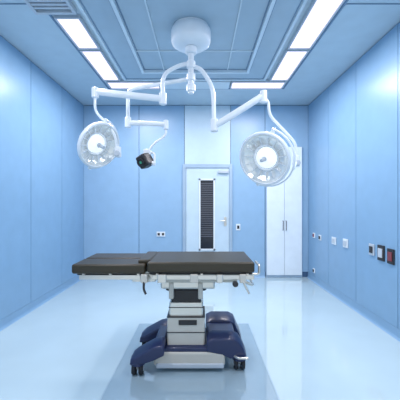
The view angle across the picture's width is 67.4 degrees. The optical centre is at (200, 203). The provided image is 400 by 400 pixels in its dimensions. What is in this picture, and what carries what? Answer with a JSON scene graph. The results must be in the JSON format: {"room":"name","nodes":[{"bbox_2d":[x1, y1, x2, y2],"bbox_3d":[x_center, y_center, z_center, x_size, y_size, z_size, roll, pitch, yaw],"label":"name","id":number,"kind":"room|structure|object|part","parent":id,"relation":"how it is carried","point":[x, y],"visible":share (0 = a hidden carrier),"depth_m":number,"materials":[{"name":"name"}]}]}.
{"room":"operating room","nodes":[
{"label":"operating room","id":0,"kind":"room"},
{"bbox_2d":[0,35,83,319],"bbox_3d":[-2.230,-0.240,2.090,0.120,3.200,6.980,0,0,0],"label":"wall","id":1,"kind":"structure","parent":0,"point":[42,169],"depth_m":3.90,"materials":[{"name":"blue paint"}]},
{"bbox_2d":[0,275,79,330],"bbox_3d":[-2.159,1.311,2.090,0.047,0.098,6.980,0,0,0],"label":"baseboard","id":2,"kind":"structure","parent":1,"relation":"attached to","point":[10,319],"depth_m":3.92,"materials":[{"name":"blue laminate"}]},
{"bbox_2d":[84,105,307,276],"bbox_3d":[-0.085,-0.240,5.640,4.410,3.200,0.120,0,0,0],"label":"wall","id":3,"kind":"structure","parent":0,"point":[126,205],"depth_m":5.58,"materials":[{"name":"blue paint"}]},
{"bbox_2d":[157,232,164,236],"bbox_3d":[-0.735,0.560,5.571,0.160,0.090,0.017,0,0,0],"label":"wall socket","id":4,"kind":"object","parent":3,"relation":"attached to","point":[159,234],"visible":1,"depth_m":5.57,"materials":[{"name":"white plastic"}]},
{"bbox_2d":[186,168,228,251],"bbox_3d":[0.130,0.342,5.579,0.796,2.020,0.022,0,0,0],"label":"leaf","id":5,"kind":"object","parent":3,"relation":"attached to","point":[193,175],"visible":0.66,"depth_m":5.57,"materials":[{"name":"paint"}]},
{"bbox_2d":[199,179,214,249],"bbox_3d":[0.120,0.195,5.569,0.300,1.330,0.029,0,0,0],"label":"window frame","id":6,"kind":"structure","parent":5,"relation":"attached to","point":[199,179],"depth_m":5.58,"materials":[{"name":"white metal"}]},
{"bbox_3d":[0.120,0.195,5.580,0.240,1.270,0.008,0,0,0],"label":"glass","id":7,"kind":"part","parent":6,"relation":"part of","materials":[{"name":"black glass"}]},
{"bbox_2d":[201,183,212,236],"bbox_3d":[0.120,0.111,5.570,0.236,0.998,0.008,0,0,0],"label":"louvres","id":8,"kind":"object","parent":6,"relation":"attached to","point":[201,183],"visible":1,"depth_m":5.57,"materials":[{"name":"black metal"}]},
{"bbox_2d":[218,170,228,172],"bbox_3d":[0.425,-0.595,5.544,0.190,0.050,0.048,0,0,0],"label":"door closer","id":9,"kind":"object","parent":5,"relation":"attached to","point":[219,171],"depth_m":5.52,"materials":[{"name":"white metal"}]},
{"bbox_2d":[183,164,231,251],"bbox_3d":[0.130,0.310,5.571,0.920,2.100,0.041,0,0,0],"label":"frame","id":10,"kind":"object","parent":3,"relation":"attached to","point":[185,166],"visible":0.7,"depth_m":5.55,"materials":[{"name":"metal"}]},
{"bbox_2d":[252,272,264,277],"bbox_3d":[0.900,1.311,5.569,0.600,0.098,0.047,0,0,0],"label":"baseboard","id":11,"kind":"structure","parent":3,"relation":"attached to","point":[262,274],"depth_m":5.58,"materials":[{"name":"blue"}]},
{"bbox_2d":[0,277,399,399],"bbox_3d":[-0.085,1.410,2.140,4.370,0.100,7.080,0,0,0],"label":"floor","id":12,"kind":"structure","parent":0,"point":[312,345],"depth_m":2.99,"materials":[{"name":"plastic"}]},
{"bbox_2d":[101,324,277,399],"bbox_3d":[-0.075,1.359,2.690,1.230,0.002,1.420,0,0,0],"label":"inlay","id":13,"kind":"object","parent":12,"relation":"on","point":[253,382],"visible":0.67,"depth_m":2.31,"materials":[{"name":"plastic"}]},
{"bbox_2d":[72,251,260,374],"bbox_3d":[-0.265,0.903,2.616,1.490,0.914,0.629,0,0,0],"label":"table","id":14,"kind":"object","parent":13,"relation":"on","point":[181,339],"visible":1,"depth_m":2.42,"materials":[{"name":"black leather"}]},
{"bbox_3d":[-0.723,0.510,2.473,0.575,0.076,0.265,0,0,0],"label":"cushion leg","id":15,"kind":"part","parent":14,"relation":"part of","materials":[{"name":"black leather"}]},
{"bbox_3d":[-0.723,0.510,2.757,0.575,0.076,0.265,0,0,0],"label":"cushion leg","id":16,"kind":"part","parent":14,"relation":"part of","materials":[{"name":"black plastic"}]},
{"bbox_3d":[-0.285,0.550,2.610,1.390,0.029,0.460,0,0,0],"label":"support plate","id":17,"kind":"part","parent":14,"relation":"part of","materials":[{"name":"plastic"}]},
{"bbox_3d":[-0.265,0.575,2.351,1.370,0.035,0.012,0,0,0],"label":"rail","id":18,"kind":"part","parent":14,"relation":"part of","materials":[{"name":"metal"}]},
{"bbox_3d":[0.003,0.496,2.615,0.845,0.083,0.550,0,0,0],"label":"cushion seat","id":19,"kind":"part","parent":14,"relation":"part of","materials":[{"name":"black leather"}]},
{"bbox_3d":[-0.020,0.600,2.600,0.800,0.080,0.360,0,0,0],"label":"under frame","id":20,"kind":"part","parent":14,"relation":"part of","materials":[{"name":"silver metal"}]},
{"bbox_3d":[0.270,0.620,2.328,0.044,0.044,0.035,0,0,0],"label":"clamp knob","id":21,"kind":"part","parent":14,"relation":"part of","materials":[{"name":"plastic"}]},
{"bbox_3d":[0.430,0.525,2.470,0.100,0.090,0.160,0,0,0],"label":"handle","id":22,"kind":"part","parent":14,"relation":"part of","materials":[{"name":"metal"}]},
{"bbox_2d":[100,323,279,399],"bbox_3d":[-0.075,1.358,2.690,1.250,0.003,1.440,0,0,0],"label":"trim","id":23,"kind":"structure","parent":12,"relation":"on","point":[139,323],"depth_m":2.62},
{"bbox_2d":[266,147,301,277],"bbox_3d":[1.545,0.149,5.534,0.670,2.419,0.090,0,0,0],"label":"storage cabinet","id":24,"kind":"object","parent":12,"relation":"on","point":[284,200],"visible":0.91,"depth_m":5.52,"materials":[{"name":"metal"}]},
{"bbox_2d":[0,0,399,104],"bbox_3d":[-0.085,-1.900,2.150,4.410,0.120,7.100,0,0,0],"label":"ceiling","id":25,"kind":"structure","parent":0,"point":[356,29],"depth_m":3.69,"materials":[{"name":"paint"}]},
{"bbox_2d":[23,0,76,14],"bbox_3d":[-1.365,-1.814,2.595,0.390,0.049,0.490,0,0,0],"label":"ceiling vent","id":26,"kind":"object","parent":25,"relation":"in","point":[39,7],"depth_m":2.75,"materials":[{"name":"metal"}]},
{"bbox_2d":[54,14,99,49],"bbox_3d":[-1.295,-1.817,3.195,0.250,0.044,0.590,0,0,0],"label":"housing","id":27,"kind":"object","parent":25,"relation":"attached to","point":[77,16],"visible":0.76,"depth_m":3.07,"materials":[{"name":"white metal"}]},
{"bbox_2d":[57,19,96,47],"bbox_3d":[-1.295,-1.817,3.195,0.214,0.019,0.554,0,0,0],"label":"diffuser","id":28,"kind":"object","parent":27,"relation":"attached to","point":[75,29],"visible":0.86,"depth_m":3.16,"materials":[{"name":"white plastic"}]},
{"bbox_2d":[80,47,119,80],"bbox_3d":[-1.295,-1.817,3.950,0.250,0.044,0.860,0,0,0],"label":"housing","id":29,"kind":"object","parent":25,"relation":"attached to","point":[100,50],"visible":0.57,"depth_m":3.81,"materials":[{"name":"white metal"}]},
{"bbox_2d":[83,52,117,79],"bbox_3d":[-1.295,-1.817,3.950,0.214,0.019,0.824,0,0,0],"label":"diffuser","id":30,"kind":"object","parent":29,"relation":"attached to","point":[97,60],"visible":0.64,"depth_m":3.92,"materials":[{"name":"white plastic"}]},
{"bbox_2d":[106,80,160,88],"bbox_3d":[-1.010,-1.817,4.565,0.780,0.044,0.270,0,0,0],"label":"housing","id":31,"kind":"object","parent":25,"relation":"attached to","point":[120,81],"visible":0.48,"depth_m":4.43,"materials":[{"name":"white metal"}]},
{"bbox_2d":[108,83,158,87],"bbox_3d":[-1.010,-1.817,4.565,0.744,0.019,0.234,0,0,0],"label":"diffuser","id":32,"kind":"object","parent":31,"relation":"attached to","point":[113,85],"visible":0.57,"depth_m":4.58,"materials":[{"name":"white plastic"}]},
{"bbox_2d":[77,17,300,186],"bbox_3d":[-0.091,-0.998,3.077,2.232,1.639,0.519,0,0,0],"label":"light","id":33,"kind":"object","parent":25,"relation":"hanging from","point":[264,156],"visible":1,"depth_m":3.04,"materials":[{"name":"white metal"}]},
{"bbox_3d":[-1.070,-1.130,3.050,0.072,0.100,0.072,0,0,0],"label":"arm","id":34,"kind":"part","parent":33,"relation":"part of","materials":[{"name":"white metal"}]},
{"bbox_3d":[-1.064,-0.620,3.069,0.111,0.184,0.195,0,0,31],"label":"lamp shade","id":35,"kind":"part","parent":33,"relation":"part of","materials":[{"name":"white plastic"}]},
{"bbox_3d":[-1.002,-0.585,3.033,0.093,0.069,0.051,0,0,25],"label":"head handle","id":36,"kind":"part","parent":33,"relation":"part of","materials":[{"name":"grey plastic"}]},
{"bbox_3d":[-0.589,-0.885,3.300,0.421,0.074,0.054,0,0,0],"label":"arm","id":37,"kind":"part","parent":33,"relation":"part of","materials":[{"name":"white metal"}]},
{"bbox_3d":[-0.533,-0.520,3.285,0.104,0.124,0.038,0,0,27],"label":"camera arm","id":38,"kind":"part","parent":33,"relation":"part of","materials":[{"name":"white metal"}]},
{"bbox_3d":[-0.452,-1.115,3.214,0.755,0.411,0.066,0,0,16],"label":"arm","id":39,"kind":"part","parent":33,"relation":"part of","materials":[{"name":"white metal"}]},
{"bbox_3d":[-0.380,-0.870,3.300,0.056,0.100,0.056,0,0,0],"label":"arm","id":40,"kind":"part","parent":33,"relation":"part of","materials":[{"name":"white metal"}]},
{"bbox_3d":[-0.252,-1.275,3.092,0.313,0.391,0.048,0,0,-4],"label":"arm","id":41,"kind":"part","parent":33,"relation":"part of","materials":[{"name":"white metal"}]},
{"bbox_3d":[0.029,-1.133,3.085,0.268,0.627,0.046,0,0,7],"label":"arm","id":42,"kind":"part","parent":33,"relation":"part of","materials":[{"name":"white metal"}]},
{"bbox_3d":[0.640,-1.090,3.050,0.072,0.120,0.072,0,0,0],"label":"arm","id":43,"kind":"part","parent":33,"relation":"part of","materials":[{"name":"white metal"}]},
{"bbox_3d":[0.666,-0.472,3.048,0.223,0.213,0.110,0,0,39],"label":"lamp shade","id":44,"kind":"part","parent":33,"relation":"part of","materials":[{"name":"white plastic"}]},
{"bbox_2d":[74,0,307,80],"bbox_3d":[-0.085,-1.810,2.290,2.070,0.059,4.220,0,0,0],"label":"ceiling","id":45,"kind":"structure","parent":25,"relation":"attached to","point":[248,37],"depth_m":3.19,"materials":[{"name":"metal"}]},
{"bbox_2d":[160,81,229,88],"bbox_3d":[-0.080,-1.819,4.565,1.040,0.039,0.270,0,0,0],"label":"trim","id":46,"kind":"structure","parent":25,"relation":"attached to","point":[198,84],"depth_m":4.56,"materials":[{"name":"blue metal"}]},
{"bbox_2d":[0,0,399,88],"bbox_3d":[-0.085,-1.834,1.790,4.170,0.012,5.980,0,0,0],"label":"grid","id":47,"kind":"object","parent":25,"relation":"attached to","point":[346,1],"visible":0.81,"depth_m":3.11,"materials":[{"name":"metal"}]},
{"bbox_2d":[230,80,285,88],"bbox_3d":[0.865,-1.817,4.565,0.810,0.044,0.270,0,0,0],"label":"housing","id":48,"kind":"object","parent":25,"relation":"attached to","point":[265,81],"visible":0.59,"depth_m":4.43,"materials":[{"name":"white metal"}]},
{"bbox_2d":[231,83,283,87],"bbox_3d":[0.865,-1.817,4.565,0.774,0.019,0.234,0,0,0],"label":"diffuser","id":49,"kind":"object","parent":48,"relation":"attached to","point":[234,85],"visible":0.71,"depth_m":4.58,"materials":[{"name":"white plastic"}]},
{"bbox_2d":[270,48,308,80],"bbox_3d":[1.145,-1.817,3.950,0.270,0.044,0.860,0,0,0],"label":"housing","id":50,"kind":"object","parent":25,"relation":"attached to","point":[286,50],"visible":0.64,"depth_m":3.81,"materials":[{"name":"white metal"}]},
{"bbox_2d":[272,52,305,79],"bbox_3d":[1.145,-1.817,3.950,0.234,0.019,0.824,0,0,0],"label":"diffuser","id":51,"kind":"object","parent":50,"relation":"attached to","point":[291,60],"visible":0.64,"depth_m":3.92,"materials":[{"name":"white plastic"}]},
{"bbox_2d":[287,0,344,49],"bbox_3d":[1.145,-1.817,3.020,0.270,0.044,0.940,0,0,0],"label":"housing","id":52,"kind":"object","parent":25,"relation":"attached to","point":[313,2],"visible":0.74,"depth_m":3.04,"materials":[{"name":"white metal"}]},
{"bbox_2d":[290,0,342,47],"bbox_3d":[1.145,-1.817,3.020,0.234,0.019,0.904,0,0,0],"label":"diffuser","id":53,"kind":"object","parent":52,"relation":"attached to","point":[322,11],"visible":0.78,"depth_m":2.99,"materials":[{"name":"white plastic"}]},
{"bbox_2d":[308,22,399,328],"bbox_3d":[2.060,-0.240,2.090,0.120,3.200,6.980,0,0,0],"label":"wall","id":54,"kind":"structure","parent":0,"point":[354,124],"depth_m":3.77,"materials":[{"name":"blue paint"}]},
{"bbox_2d":[332,237,335,244],"bbox_3d":[1.988,0.550,4.480,0.023,0.110,0.130,0,0,0],"label":"wall socket","id":55,"kind":"object","parent":54,"relation":"attached to","point":[333,238],"visible":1,"depth_m":4.44,"materials":[{"name":"white plastic"}]},
{"bbox_2d":[343,238,347,247],"bbox_3d":[1.988,0.540,4.120,0.023,0.120,0.130,0,0,0],"label":"wall socket","id":56,"kind":"object","parent":54,"relation":"attached to","point":[345,241],"visible":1,"depth_m":4.09,"materials":[{"name":"white plastic"}]},
{"bbox_2d":[307,272,399,341],"bbox_3d":[1.988,1.311,2.090,0.047,0.098,6.980,0,0,0],"label":"baseboard","id":57,"kind":"structure","parent":54,"relation":"attached to","point":[393,331],"depth_m":3.73,"materials":[{"name":"blue laminate"}]},
{"bbox_2d":[369,243,374,255],"bbox_3d":[1.988,0.530,3.490,0.023,0.130,0.100,0,0,0],"label":"wall socket","id":58,"kind":"object","parent":54,"relation":"attached to","point":[371,246],"visible":1,"depth_m":3.46,"materials":[{"name":"white plastic"}]},
{"bbox_2d":[377,245,384,261],"bbox_3d":[1.988,0.540,3.310,0.023,0.170,0.120,0,0,0],"label":"wall socket","id":59,"kind":"object","parent":54,"relation":"attached to","point":[380,249],"visible":1,"depth_m":3.29,"materials":[{"name":"plastic"}]},
{"bbox_2d":[387,248,394,264],"bbox_3d":[1.988,0.550,3.140,0.023,0.160,0.110,0,0,0],"label":"wall socket","id":60,"kind":"object","parent":54,"relation":"attached to","point":[390,252],"visible":1,"depth_m":3.12,"materials":[{"name":"plastic"}]}
]}

